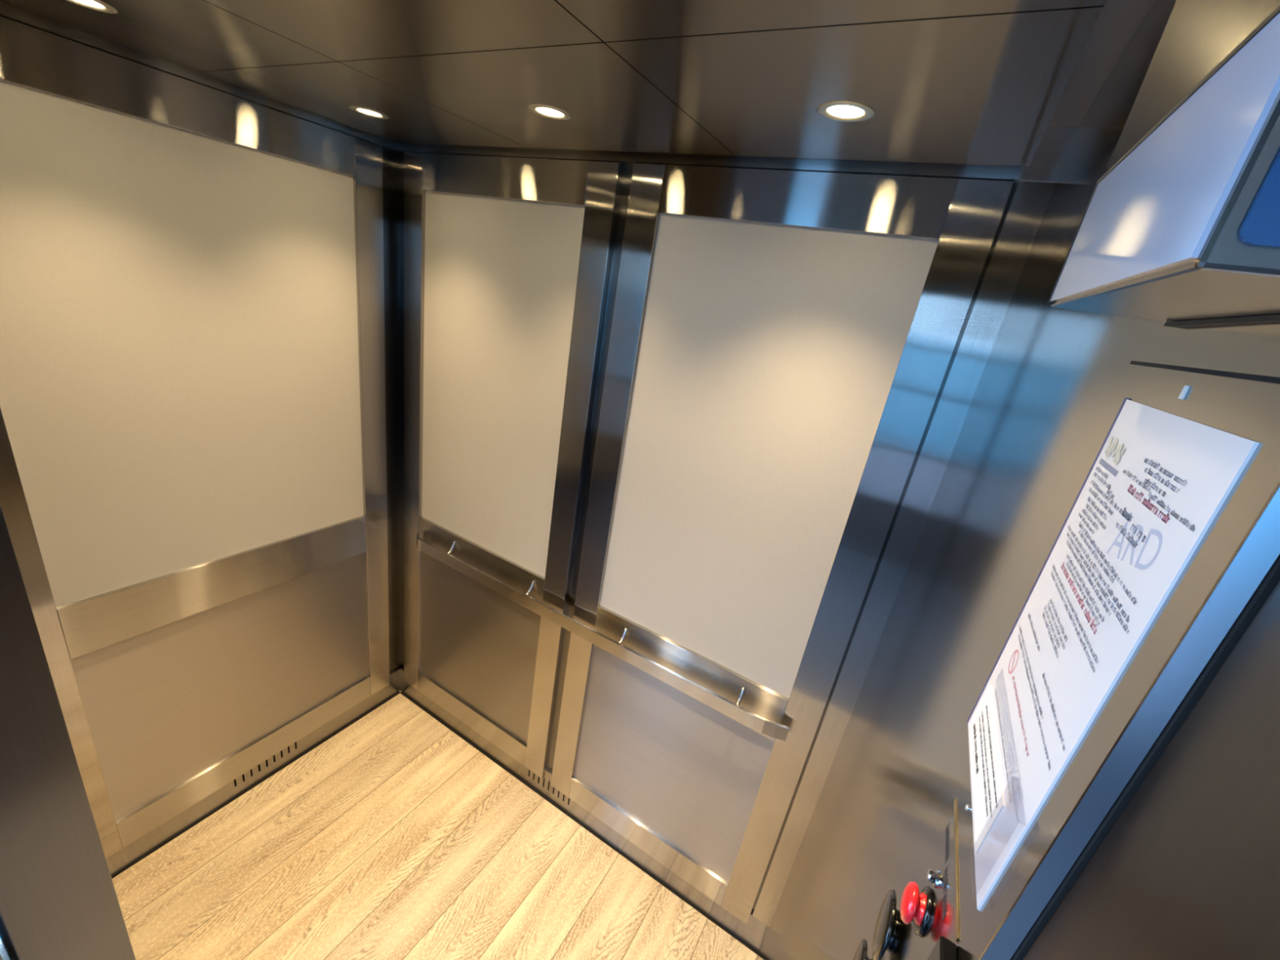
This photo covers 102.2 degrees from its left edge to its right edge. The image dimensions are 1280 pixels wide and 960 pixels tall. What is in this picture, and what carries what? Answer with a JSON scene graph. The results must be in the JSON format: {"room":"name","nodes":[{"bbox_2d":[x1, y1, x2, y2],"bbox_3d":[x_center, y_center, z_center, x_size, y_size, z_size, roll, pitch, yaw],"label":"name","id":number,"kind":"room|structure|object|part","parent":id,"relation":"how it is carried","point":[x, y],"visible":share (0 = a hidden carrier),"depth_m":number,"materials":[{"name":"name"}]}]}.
{"room":"elevator interior","nodes":[
{"label":"elevator interior","id":0,"kind":"room"},
{"bbox_2d":[0,503,135,959],"bbox_3d":[-1.231,0.284,0.912,0.653,2.262,0.123,20,22,25],"label":"elevator door","id":1,"kind":"structure","parent":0,"point":[59,900],"depth_m":0.84,"materials":[{"name":"metal"}]},
{"bbox_2d":[0,691,758,959],"bbox_3d":[-0.679,1.404,1.480,1.810,0.030,1.330,20,22,25],"label":"floor","id":2,"kind":"structure","parent":0,"point":[394,837],"depth_m":1.70,"materials":[{"name":"brown wood"}]},
{"bbox_2d":[382,146,400,673],"bbox_3d":[-1.220,0.043,1.565,0.032,2.262,1.088,20,22,25],"label":"wall","id":3,"kind":"structure","parent":0,"point":[390,158],"depth_m":1.88,"materials":[{"name":"metal"}]},
{"bbox_2d":[0,15,389,858],"bbox_3d":[-1.206,0.052,1.539,0.016,2.091,0.980,20,22,25],"label":"wall panel","id":4,"kind":"object","parent":3,"relation":"attached to","point":[193,460],"visible":0.92,"depth_m":1.40,"materials":[{"name":"metal"}]},
{"bbox_3d":[-1.051,-0.868,1.197,0.016,0.104,0.802,20,22,25],"label":"rail","id":5,"kind":"part","parent":4,"relation":"part of","materials":[{"name":"metal"}]},
{"bbox_3d":[-1.247,0.295,1.630,0.016,0.150,0.802,20,22,25],"label":"rail","id":6,"kind":"part","parent":4,"relation":"part of","materials":[{"name":"metal"}]},
{"bbox_3d":[-1.361,0.972,1.881,0.016,0.105,0.802,20,22,25],"label":"rail","id":7,"kind":"part","parent":4,"relation":"part of","materials":[{"name":"metal"}]},
{"bbox_2d":[0,1,397,151],"bbox_3d":[-1.034,-0.958,1.173,0.015,0.080,1.073,20,22,25],"label":"trim","id":8,"kind":"structure","parent":3,"relation":"attached to","point":[6,11],"depth_m":1.16,"materials":[{"name":"metal"}]},
{"bbox_2d":[106,667,400,875],"bbox_3d":[-1.371,1.038,1.918,0.010,0.130,1.078,20,22,25],"label":"baseboard","id":9,"kind":"structure","parent":3,"relation":"attached to","point":[140,846],"depth_m":1.85,"materials":[{"name":"metal"}]},
{"bbox_2d":[111,691,399,878],"bbox_3d":[-1.375,1.099,1.933,0.009,0.004,1.070,20,22,25],"label":"trim","id":10,"kind":"structure","parent":3,"relation":"attached to","point":[204,817],"depth_m":1.84,"materials":[{"name":"black"}]},
{"bbox_2d":[399,151,1018,912],"bbox_3d":[-0.170,0.190,1.647,1.860,2.262,0.032,20,22,25],"label":"wall","id":11,"kind":"structure","parent":0,"point":[627,168],"depth_m":1.51,"materials":[{"name":"metal"}]},
{"bbox_2d":[404,151,622,778],"bbox_3d":[-0.555,0.061,1.811,0.808,2.091,0.016,20,22,25],"label":"wall panel","id":12,"kind":"object","parent":11,"relation":"attached to","point":[507,260],"visible":0.92,"depth_m":1.70,"materials":[{"name":"metal"}]},
{"bbox_3d":[-0.710,0.982,2.154,0.631,0.100,0.016,20,22,25],"label":"rail","id":13,"kind":"part","parent":12,"relation":"part of","materials":[{"name":"metal"}]},
{"bbox_3d":[-0.596,0.306,1.903,0.631,0.144,0.016,20,22,25],"label":"rail","id":14,"kind":"part","parent":12,"relation":"part of","materials":[{"name":"metal"}]},
{"bbox_3d":[-0.400,-0.860,1.469,0.631,0.103,0.016,20,22,25],"label":"rail","id":15,"kind":"part","parent":12,"relation":"part of","materials":[{"name":"metal"}]},
{"bbox_2d":[400,691,759,955],"bbox_3d":[-0.363,1.241,2.011,1.737,0.004,0.009,20,22,25],"label":"trim","id":16,"kind":"structure","parent":11,"relation":"attached to","point":[467,740],"depth_m":1.91,"materials":[{"name":"black"}]},
{"bbox_2d":[400,667,768,951],"bbox_3d":[-0.352,1.179,1.999,1.747,0.130,0.010,20,22,25],"label":"baseboard","id":17,"kind":"structure","parent":11,"relation":"attached to","point":[753,933],"depth_m":1.89,"materials":[{"name":"metal"}]},
{"bbox_2d":[416,533,789,741],"bbox_3d":[-0.237,0.437,1.690,1.488,0.083,0.047,20,22,25],"label":"handrail","id":18,"kind":"object","parent":11,"relation":"attached to","point":[749,719],"visible":1,"depth_m":1.59,"materials":[{"name":"metal"}]},
{"bbox_2d":[397,126,1077,182],"bbox_3d":[-0.017,-0.817,1.254,1.747,0.080,0.015,20,22,25],"label":"trim","id":19,"kind":"structure","parent":11,"relation":"attached to","point":[1046,164],"depth_m":1.06,"materials":[{"name":"metal"}]},
{"bbox_2d":[550,162,1014,924],"bbox_3d":[0.165,0.316,1.450,0.797,2.091,0.016,20,22,25],"label":"wall panel","id":20,"kind":"object","parent":11,"relation":"attached to","point":[782,344],"visible":0.93,"depth_m":1.30,"materials":[{"name":"metal"}]},
{"bbox_3d":[0.009,1.238,1.794,0.621,0.100,0.016,20,22,25],"label":"rail","id":21,"kind":"part","parent":20,"relation":"part of","materials":[{"name":"metal"}]},
{"bbox_3d":[0.123,0.562,1.542,0.621,0.144,0.016,20,22,25],"label":"rail","id":22,"kind":"part","parent":20,"relation":"part of","materials":[{"name":"metal"}]},
{"bbox_3d":[0.319,-0.604,1.109,0.621,0.103,0.016,20,22,25],"label":"rail","id":23,"kind":"part","parent":20,"relation":"part of","materials":[{"name":"metal"}]},
{"bbox_2d":[752,180,1056,926],"bbox_3d":[0.539,0.425,1.262,0.054,2.052,0.010,20,22,25],"label":"trim","id":24,"kind":"structure","parent":11,"relation":"attached to","point":[1030,200],"depth_m":1.11,"materials":[{"name":"metal"}]},
{"bbox_2d":[756,0,1279,959],"bbox_3d":[0.309,0.580,0.815,0.030,2.262,1.058,20,22,25],"label":"wall","id":25,"kind":"structure","parent":0,"point":[1054,383],"depth_m":0.37,"materials":[{"name":"metal"}]},
{"bbox_2d":[853,939,870,959],"bbox_3d":[0.138,0.310,0.326,0.007,0.035,0.035,20,22,25],"label":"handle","id":26,"kind":"object","parent":25,"relation":"attached to","point":[861,953],"visible":1,"depth_m":0.33,"materials":[{"name":"black"}]},
{"bbox_2d":[872,888,898,959],"bbox_3d":[0.144,0.261,0.301,0.007,0.038,0.038,20,22,25],"label":"handle","id":27,"kind":"object","parent":25,"relation":"attached to","point":[887,921],"visible":1,"depth_m":0.29,"materials":[{"name":"black plastic"}]},
{"bbox_2d":[899,881,933,936],"bbox_3d":[0.138,0.213,0.260,0.011,0.022,0.022,20,22,25],"label":"button","id":28,"kind":"object","parent":25,"relation":"attached to","point":[916,906],"visible":1,"depth_m":0.25,"materials":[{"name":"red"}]},
{"bbox_3d":[0.140,0.214,0.259,0.006,0.014,0.014,20,22,25],"label":"stem","id":29,"kind":"part","parent":28,"relation":"part of","materials":[{"name":"red plastic"}]},
{"bbox_2d":[926,869,940,888],"bbox_3d":[0.146,0.197,0.257,0.004,0.008,0.008,20,22,25],"label":"lock","id":30,"kind":"object","parent":25,"relation":"attached to","point":[932,876],"visible":1,"depth_m":0.26,"materials":[{"name":"silver metal"}]},
{"bbox_2d":[927,935,956,959],"bbox_3d":[0.119,0.195,0.204,0.006,0.016,0.016,20,22,25],"label":"latch","id":31,"kind":"object","parent":25,"relation":"attached to","point":[944,948],"visible":1,"depth_m":0.20,"materials":[{"name":"black"}]},
{"bbox_2d":[942,822,949,920],"bbox_3d":[0.148,0.188,0.250,0.001,0.009,0.049,20,22,25],"label":"engraved lettering","id":32,"kind":"object","parent":25,"relation":"attached to","point":[944,900],"visible":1,"depth_m":0.25,"materials":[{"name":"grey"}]},
{"bbox_2d":[953,798,959,942],"bbox_3d":[0.146,0.176,0.239,0.001,0.002,0.076,20,22,25],"label":"trim","id":33,"kind":"structure","parent":25,"relation":"attached to","point":[956,874],"depth_m":0.23,"materials":[{"name":"beige"}]},
{"bbox_2d":[964,804,969,811],"bbox_3d":[0.157,0.157,0.248,0.002,0.003,0.003,20,22,25],"label":"screw","id":34,"kind":"object","parent":25,"relation":"attached to","point":[966,806],"visible":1,"depth_m":0.25,"materials":[{"name":"silver metal"}]},
{"bbox_2d":[967,397,1259,910],"bbox_3d":[0.173,0.064,0.215,0.003,0.190,0.118,20,22,25],"label":"notice","id":35,"kind":"object","parent":25,"relation":"attached to","point":[1157,481],"visible":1,"depth_m":0.19,"materials":[{"name":"white paper"}]},
{"bbox_2d":[973,705,997,817],"bbox_3d":[0.163,0.133,0.245,0.001,0.018,0.075,20,22,25],"label":"print","id":36,"kind":"object","parent":35,"relation":"attached to","point":[976,757],"depth_m":0.25},
{"bbox_2d":[995,667,1022,812],"bbox_3d":[0.165,0.112,0.232,0.001,0.009,0.092,20,22,25],"label":"print","id":37,"kind":"object","parent":35,"relation":"attached to","point":[1011,748],"depth_m":0.22},
{"bbox_2d":[1017,466,1146,769],"bbox_3d":[0.175,0.048,0.207,0.001,0.091,0.106,20,22,25],"label":"print","id":38,"kind":"object","parent":35,"relation":"attached to","point":[1123,513],"depth_m":0.20},
{"bbox_2d":[995,457,1195,803],"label":"print","id":39,"kind":"object","parent":35,"relation":"attached to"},
{"bbox_2d":[980,486,1279,959],"bbox_3d":[0.035,0.696,0.377,0.006,2.262,0.004,20,22,25],"label":"trim","id":40,"kind":"structure","parent":25,"relation":"attached to","point":[1260,549],"depth_m":0.14,"materials":[{"name":"grey metal"}]},
{"bbox_2d":[1009,554,1279,959],"bbox_3d":[0.038,0.698,0.373,0.004,2.262,0.004,20,22,25],"label":"trim","id":41,"kind":"structure","parent":25,"relation":"attached to","point":[1272,578],"depth_m":0.14,"materials":[{"name":"black"}]},
{"bbox_2d":[1022,581,1279,959],"bbox_3d":[-0.081,0.769,0.128,0.053,2.262,0.555,20,22,25],"label":"elevator door","id":42,"kind":"structure","parent":25,"relation":"attached to","point":[1189,869],"depth_m":0.12,"materials":[{"name":"metal"}]},
{"bbox_2d":[1047,0,1279,327],"bbox_3d":[0.180,-0.158,0.117,0.044,0.231,0.153,19,22,24],"label":"housing","id":43,"kind":"object","parent":25,"relation":"attached to","point":[1180,228],"visible":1,"depth_m":0.13,"materials":[{"name":"metal"}]},
{"bbox_2d":[1177,385,1190,399],"bbox_3d":[0.190,-0.031,0.181,0.001,0.005,0.004,20,22,25],"label":"sticker","id":44,"kind":"object","parent":25,"relation":"attached to","point":[1185,388],"visible":1,"depth_m":0.18,"materials":[{"name":"white paper"}]},
{"bbox_2d":[1129,360,1279,383],"bbox_3d":[0.192,-0.038,0.178,0.001,0.002,0.152,20,22,25],"label":"trim","id":45,"kind":"structure","parent":25,"relation":"attached to","point":[1220,373],"depth_m":0.17,"materials":[{"name":"black"}]},
{"bbox_2d":[1048,0,1155,127],"bbox_3d":[-0.298,-0.731,0.739,1.860,0.028,1.280,20,22,25],"label":"ceiling","id":46,"kind":"structure","parent":0,"point":[1118,20],"depth_m":0.65,"materials":[{"name":"metal"}]},
{"bbox_3d":[-0.287,-0.702,0.794,1.630,0.004,0.990,20,22,25],"label":"trim","id":47,"kind":"structure","parent":46,"relation":"attached to","visible":0},
{"bbox_2d":[0,0,336,71],"bbox_3d":[-0.897,-0.783,0.835,0.523,0.006,0.503,20,22,25],"label":"ceiling panel","id":48,"kind":"object","parent":47,"relation":"attached to","point":[195,35],"visible":0.98,"depth_m":0.92,"materials":[{"name":"metal"}]},
{"bbox_2d":[66,0,117,13],"bbox_3d":[-0.912,-0.799,0.840,0.085,0.031,0.085,20,22,25],"label":"recessed light","id":49,"kind":"object","parent":48,"relation":"attached to","point":[96,5],"visible":1,"depth_m":0.86,"materials":[{"name":"white metal"}]},
{"bbox_2d":[197,61,526,147],"bbox_3d":[-0.645,-0.897,1.257,0.523,0.006,0.502,20,22,25],"label":"ceiling panel","id":50,"kind":"object","parent":47,"relation":"attached to","point":[328,90],"visible":0.9,"depth_m":1.20,"materials":[{"name":"metal"}]},
{"bbox_2d":[349,106,388,119],"bbox_3d":[-0.661,-0.913,1.261,0.085,0.031,0.085,20,22,25],"label":"recessed light","id":51,"kind":"object","parent":50,"relation":"attached to","point":[364,111],"visible":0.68,"depth_m":1.27,"materials":[{"name":"white metal"}]},
{"bbox_2d":[204,0,602,61],"bbox_3d":[-0.423,-0.615,0.598,0.583,0.006,0.503,20,22,25],"label":"ceiling panel","id":52,"kind":"object","parent":47,"relation":"attached to","point":[340,30],"visible":1,"depth_m":0.73,"materials":[{"name":"metal"}]},
{"bbox_2d":[338,40,734,155],"bbox_3d":[-0.171,-0.729,1.020,0.583,0.006,0.502,20,22,25],"label":"ceiling panel","id":53,"kind":"object","parent":47,"relation":"attached to","point":[611,105],"visible":0.94,"depth_m":0.94,"materials":[{"name":"metal"}]},
{"bbox_2d":[528,104,571,119],"bbox_3d":[-0.176,-0.741,1.018,0.085,0.031,0.085,20,22,25],"label":"recessed light","id":54,"kind":"object","parent":53,"relation":"attached to","point":[546,111],"visible":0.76,"depth_m":1.02,"materials":[{"name":"white metal"}]},
{"bbox_2d":[556,0,1106,41],"bbox_3d":[0.056,-0.445,0.358,0.535,0.006,0.503,20,22,25],"label":"ceiling panel","id":55,"kind":"object","parent":47,"relation":"attached to","point":[611,20],"visible":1,"depth_m":0.56,"materials":[{"name":"metal"}]},
{"bbox_2d":[605,5,1103,166],"bbox_3d":[0.308,-0.559,0.780,0.535,0.006,0.502,20,22,25],"label":"ceiling panel","id":56,"kind":"object","parent":47,"relation":"attached to","point":[984,89],"visible":0.99,"depth_m":0.68,"materials":[{"name":"metal"}]},
{"bbox_2d":[817,101,875,121],"bbox_3d":[0.312,-0.568,0.773,0.085,0.031,0.085,20,22,25],"label":"recessed light","id":57,"kind":"object","parent":56,"relation":"attached to","point":[842,111],"visible":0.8,"depth_m":0.78,"materials":[{"name":"white metal"}]}
]}

